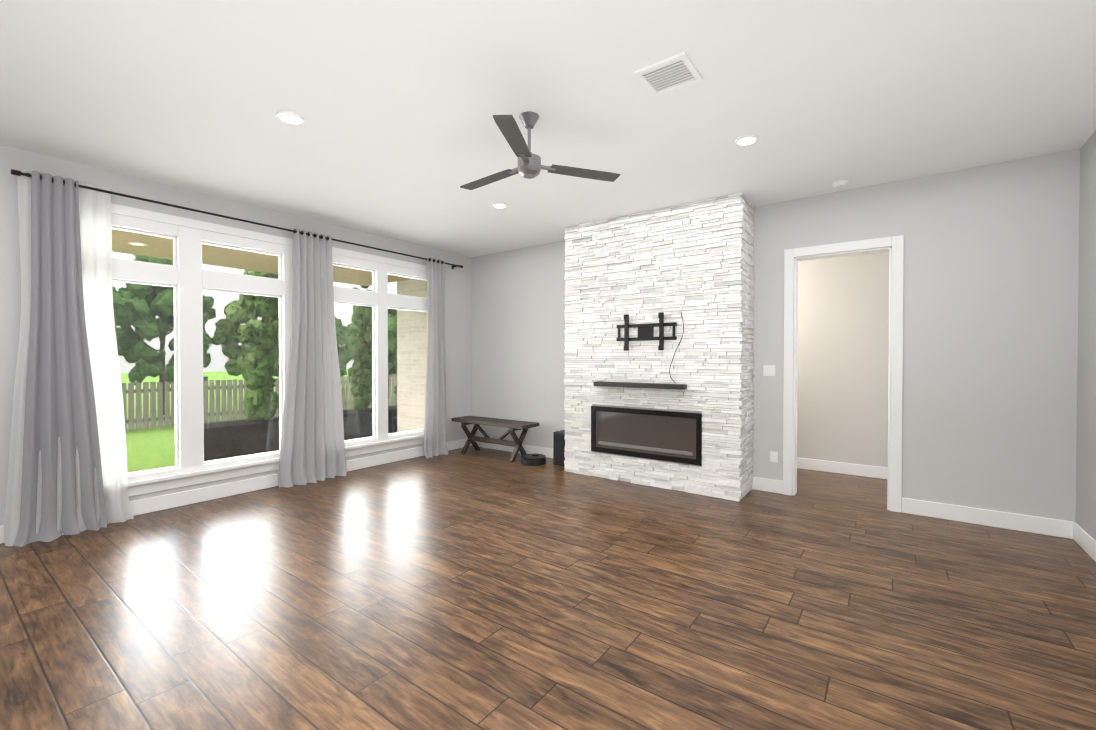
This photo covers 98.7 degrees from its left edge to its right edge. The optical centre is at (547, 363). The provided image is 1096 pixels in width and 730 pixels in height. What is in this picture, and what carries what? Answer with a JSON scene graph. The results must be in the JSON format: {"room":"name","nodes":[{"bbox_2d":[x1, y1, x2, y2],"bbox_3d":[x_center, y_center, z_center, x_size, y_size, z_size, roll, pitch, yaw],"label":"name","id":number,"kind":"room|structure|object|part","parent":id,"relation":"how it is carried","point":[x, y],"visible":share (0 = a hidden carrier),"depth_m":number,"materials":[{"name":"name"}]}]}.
{"room":"living room","nodes":[
{"label":"living room","id":0,"kind":"room"},
{"bbox_2d":[0,145,471,525],"bbox_3d":[-4.056,-0.149,4.006,0.150,3.080,9.280,0,1,36],"label":"wall","id":1,"kind":"structure","parent":0,"point":[458,318],"depth_m":4.66,"materials":[{"name":"grey paint"}]},
{"bbox_2d":[4,169,462,546],"bbox_3d":[-2.727,-0.076,5.467,0.260,2.900,4.724,0,1,36],"label":"curtains","id":2,"kind":"object","parent":1,"relation":"attached to","point":[67,471],"visible":1,"depth_m":3.96,"materials":[{"name":"grey fabric"}]},
{"bbox_3d":[-3.910,-0.054,3.776,0.164,2.895,0.524,0,1,36],"label":"panel","id":3,"kind":"part","parent":2,"relation":"part of","materials":[{"name":"grey fabric"}]},
{"bbox_3d":[-2.707,-0.073,5.455,0.156,2.895,0.782,0,1,36],"label":"panel","id":4,"kind":"part","parent":2,"relation":"part of","materials":[{"name":"grey fabric"}]},
{"bbox_3d":[-1.629,-0.090,6.918,0.160,2.895,0.480,0,1,36],"label":"panel","id":5,"kind":"part","parent":2,"relation":"part of","materials":[{"name":"grey fabric"}]},
{"bbox_2d":[0,438,471,543],"bbox_3d":[-3.989,1.321,3.973,0.016,0.140,9.280,0,1,36],"label":"baseboard","id":6,"kind":"structure","parent":1,"relation":"attached to","point":[161,502],"depth_m":4.92,"materials":[{"name":"white wood"}]},
{"bbox_2d":[111,203,446,496],"bbox_3d":[-2.893,-0.117,5.498,0.175,2.610,4.310,0,1,36],"label":"window unit","id":7,"kind":"structure","parent":1,"relation":"in","point":[187,277],"depth_m":4.84,"materials":[{"name":"white"}]},
{"bbox_2d":[0,446,1095,729],"bbox_3d":[-0.855,1.457,2.570,7.030,0.100,11.030,0,1,36],"label":"floor","id":8,"kind":"structure","parent":0,"point":[480,588],"depth_m":2.66,"materials":[{"name":"brown wood"}]},
{"bbox_2d":[452,416,538,461],"bbox_3d":[-0.797,1.104,6.924,1.400,0.533,0.380,0,1,36],"label":"bench","id":9,"kind":"object","parent":8,"relation":"on","point":[513,426],"visible":0.94,"depth_m":6.81,"materials":[{"name":"brown wood"}]},
{"bbox_2d":[521,453,545,465],"bbox_3d":[-0.198,1.302,6.424,0.340,0.116,0.340,0,1,36],"label":"robot vacuum","id":10,"kind":"object","parent":8,"relation":"on","point":[535,459],"visible":1,"depth_m":6.31,"materials":[{"name":"black plastic"}]},
{"bbox_2d":[553,430,565,465],"bbox_3d":[0.219,1.144,6.373,0.210,0.440,0.226,0,1,36],"label":"subwoofer","id":11,"kind":"object","parent":8,"relation":"on","point":[558,447],"visible":0.58,"depth_m":6.29,"materials":[{"name":"black plastic"}]},
{"bbox_2d":[564,193,754,501],"bbox_3d":[1.190,-0.166,5.486,2.148,3.080,0.680,0,1,36],"label":"fireplace","id":12,"kind":"object","parent":8,"relation":"on","point":[658,350],"visible":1,"depth_m":5.15,"materials":[{"name":"white stone"}]},
{"bbox_2d":[593,381,687,389],"bbox_3d":[1.017,0.246,5.295,1.080,0.050,0.160,0,1,36],"label":"mantel shelf","id":13,"kind":"object","parent":12,"relation":"attached to","point":[630,385],"depth_m":5.23,"materials":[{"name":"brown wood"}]},
{"bbox_2d":[616,312,683,383],"bbox_3d":[1.111,-0.169,5.230,0.805,0.771,0.058,0,1,36],"label":"mount","id":14,"kind":"object","parent":12,"relation":"on","point":[665,351],"depth_m":5.25,"materials":[{"name":"black metal"}]},
{"bbox_2d":[0,0,1095,256],"bbox_3d":[-0.855,-1.723,2.534,7.030,0.100,11.030,0,1,36],"label":"ceiling","id":15,"kind":"structure","parent":0,"point":[396,106],"depth_m":2.98,"materials":[{"name":"white paint"}]},
{"bbox_2d":[276,111,303,124],"bbox_3d":[-1.760,-1.673,3.219,0.170,0.015,0.170,0,1,36],"label":"recessed light","id":16,"kind":"object","parent":15,"relation":"in","point":[288,117],"visible":0.96,"depth_m":3.20,"materials":[{"name":"white"}]},
{"bbox_2d":[492,202,507,208],"bbox_3d":[-0.517,-1.694,5.061,0.170,0.015,0.170,0,1,36],"label":"recessed light","id":17,"kind":"object","parent":15,"relation":"in","point":[500,205],"visible":0.96,"depth_m":5.03,"materials":[{"name":"white"}]},
{"bbox_2d":[460,111,619,189],"bbox_3d":[-0.241,-1.479,3.271,1.092,0.405,1.212,0,1,36],"label":"fan","id":18,"kind":"object","parent":15,"relation":"hanging from","point":[530,166],"visible":1,"depth_m":3.18,"materials":[{"name":"grey metal"}]},
{"bbox_2d":[634,52,702,96],"bbox_3d":[0.703,-1.668,2.736,0.300,0.014,0.300,0,1,36],"label":"ceiling vent","id":19,"kind":"object","parent":15,"relation":"in","point":[671,74],"visible":0.96,"depth_m":2.72,"materials":[{"name":"white metal"}]},
{"bbox_2d":[735,134,758,145],"bbox_3d":[1.495,-1.677,3.544,0.170,0.015,0.170,0,1,36],"label":"recessed light","id":20,"kind":"object","parent":15,"relation":"in","point":[747,139],"visible":0.96,"depth_m":3.53,"materials":[{"name":"white"}]},
{"bbox_2d":[832,180,848,187],"bbox_3d":[2.737,-1.674,4.406,0.130,0.041,0.130,0,1,36],"label":"smoke detector","id":21,"kind":"object","parent":15,"relation":"attached to","point":[840,184],"visible":1,"depth_m":4.37,"materials":[{"name":"white plastic"}]},
{"bbox_2d":[472,149,1079,521],"bbox_3d":[1.509,-0.170,5.766,7.030,3.080,0.150,0,1,36],"label":"wall","id":22,"kind":"structure","parent":0,"point":[990,324],"depth_m":4.17,"materials":[{"name":"grey paint"}]},
{"bbox_2d":[472,441,782,493],"bbox_3d":[0.614,1.294,6.338,4.630,0.140,0.016,0,1,36],"label":"baseboard","id":23,"kind":"structure","parent":22,"relation":"attached to","point":[767,485],"depth_m":6.75,"materials":[{"name":"white wood"}]},
{"bbox_2d":[763,365,775,375],"bbox_3d":[2.368,0.079,5.039,0.120,0.120,0.009,0,1,36],"label":"switch plate","id":24,"kind":"object","parent":22,"relation":"attached to","point":[769,370],"visible":1,"depth_m":5.04,"materials":[{"name":"white plastic"}]},
{"bbox_2d":[770,451,777,462],"bbox_3d":[2.409,0.999,5.020,0.075,0.115,0.009,0,1,36],"label":"electrical outlet","id":25,"kind":"object","parent":22,"relation":"attached to","point":[773,456],"visible":1,"depth_m":5.02,"materials":[{"name":"white plastic"}]},
{"bbox_2d":[783,235,903,512],"bbox_3d":[2.931,0.097,4.724,1.000,2.570,0.190,0,1,36],"label":"door frame","id":26,"kind":"structure","parent":22,"relation":"attached to","point":[792,257],"depth_m":4.54,"materials":[{"name":"white wood"}]},
{"bbox_2d":[902,498,1072,538],"bbox_3d":[3.728,1.320,4.049,1.100,0.140,0.016,0,1,36],"label":"baseboard","id":27,"kind":"structure","parent":22,"relation":"attached to","point":[1030,524],"depth_m":4.01,"materials":[{"name":"white wood"}]},
{"bbox_2d":[797,252,888,466],"bbox_3d":[3.427,-0.173,6.063,4.290,3.080,0.100,0,1,36],"label":"wall","id":28,"kind":"structure","parent":0,"point":[843,351],"depth_m":5.83,"materials":[{"name":"beige paint"}]},
{"bbox_2d":[797,457,887,478],"bbox_3d":[3.333,1.297,6.077,4.140,0.140,0.015,0,1,36],"label":"baseboard","id":29,"kind":"structure","parent":28,"relation":"attached to","point":[846,468],"depth_m":5.83,"materials":[{"name":"white wood"}]},
{"bbox_2d":[1075,131,1095,539],"bbox_3d":[1.487,-0.103,-0.070,0.150,3.080,9.280,0,1,36],"label":"wall","id":30,"kind":"structure","parent":0,"point":[1085,516],"depth_m":3.53,"materials":[{"name":"grey paint"}]},
{"bbox_2d":[1073,522,1095,561],"bbox_3d":[1.421,1.366,-0.004,0.016,0.140,9.280,0,1,36],"label":"baseboard","id":31,"kind":"structure","parent":30,"relation":"attached to","point":[1084,540],"depth_m":3.50,"materials":[{"name":"white wood"}]},
{"label":"outside","id":32,"kind":"structure","parent":0,"visible":0},
{"bbox_2d":[120,369,391,472],"bbox_3d":[-24.694,1.491,30.323,64.260,0.200,100.000,0,1,36],"label":"ground","id":33,"kind":"structure","parent":32,"point":[135,457],"depth_m":10.41,"materials":[{"name":"green plant"}]},
{"bbox_2d":[114,315,120,351],"bbox_3d":[-12.491,-0.565,11.303,3.203,4.344,3.440,0,1,36],"label":"tree","id":34,"kind":"object","parent":33,"relation":"on","point":[118,338],"depth_m":12.50,"materials":[{"name":"green plant"}]},
{"bbox_2d":[112,254,215,414],"bbox_3d":[-11.747,-1.041,14.384,2.916,5.226,2.871,0,1,36],"label":"tree","id":35,"kind":"object","parent":33,"relation":"on","point":[126,313],"depth_m":13.87,"materials":[{"name":"green plant"}]},
{"bbox_2d":[204,271,279,460],"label":"planter","id":36,"kind":"object","parent":33,"relation":"on","point":[255,391],"depth_m":7.99,"materials":[{"name":"green plant"}]},
{"bbox_2d":[211,270,277,375],"bbox_3d":[-9.489,-0.984,15.941,3.060,5.077,2.976,0,1,36],"label":"tree","id":37,"kind":"object","parent":33,"relation":"on","point":[226,344],"depth_m":15.21,"materials":[{"name":"green plant"}]},
{"bbox_2d":[121,374,396,430],"bbox_3d":[-6.406,0.933,15.652,0.120,1.250,42.130,0,1,36],"label":"fence","id":38,"kind":"object","parent":33,"relation":"on","point":[147,390],"depth_m":12.18,"materials":[{"name":"brown wood"}]},
{"bbox_2d":[335,317,351,376],"bbox_3d":[-9.078,-0.276,18.311,2.523,3.607,2.477,0,1,36],"label":"tree","id":39,"kind":"object","parent":33,"relation":"on","point":[344,362],"depth_m":18.18,"materials":[{"name":"green plant"}]},
{"bbox_2d":[343,285,372,439],"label":"planter","id":40,"kind":"object","parent":33,"relation":"on","point":[358,418],"depth_m":9.53,"materials":[{"name":"green plant"}]},
{"bbox_2d":[340,308,396,398],"bbox_3d":[-7.079,-0.741,20.231,3.519,4.494,3.573,0,1,36],"label":"tree","id":41,"kind":"object","parent":33,"relation":"on","point":[392,366],"depth_m":19.12,"materials":[{"name":"green plant"}]},
{"bbox_2d":[397,279,427,431],"bbox_3d":[-2.016,-0.010,8.478,1.860,3.300,0.300,0,1,36],"label":"brick wall","id":42,"kind":"structure","parent":33,"relation":"on","point":[409,343],"depth_m":8.65,"materials":[{"name":"beige brick"}]},
{"bbox_3d":[-7.931,0.109,3.271,0.300,3.180,0.300,0,1,36],"label":"column","id":43,"kind":"structure","parent":0,"visible":0},
{"bbox_2d":[112,229,411,285],"bbox_3d":[-4.788,-1.567,5.534,2.860,0.120,7.700,0,1,36],"label":"porch roof","id":44,"kind":"structure","parent":43,"relation":"on","point":[366,278],"depth_m":6.70,"materials":[{"name":"beige"}]},
{"bbox_2d":[128,242,146,245],"bbox_3d":[-5.188,-1.506,5.953,0.180,0.010,0.180,0,1,36],"label":"recessed light","id":45,"kind":"object","parent":44,"relation":"attached to","point":[137,243],"depth_m":5.93,"materials":[{"name":"white"}]}
]}

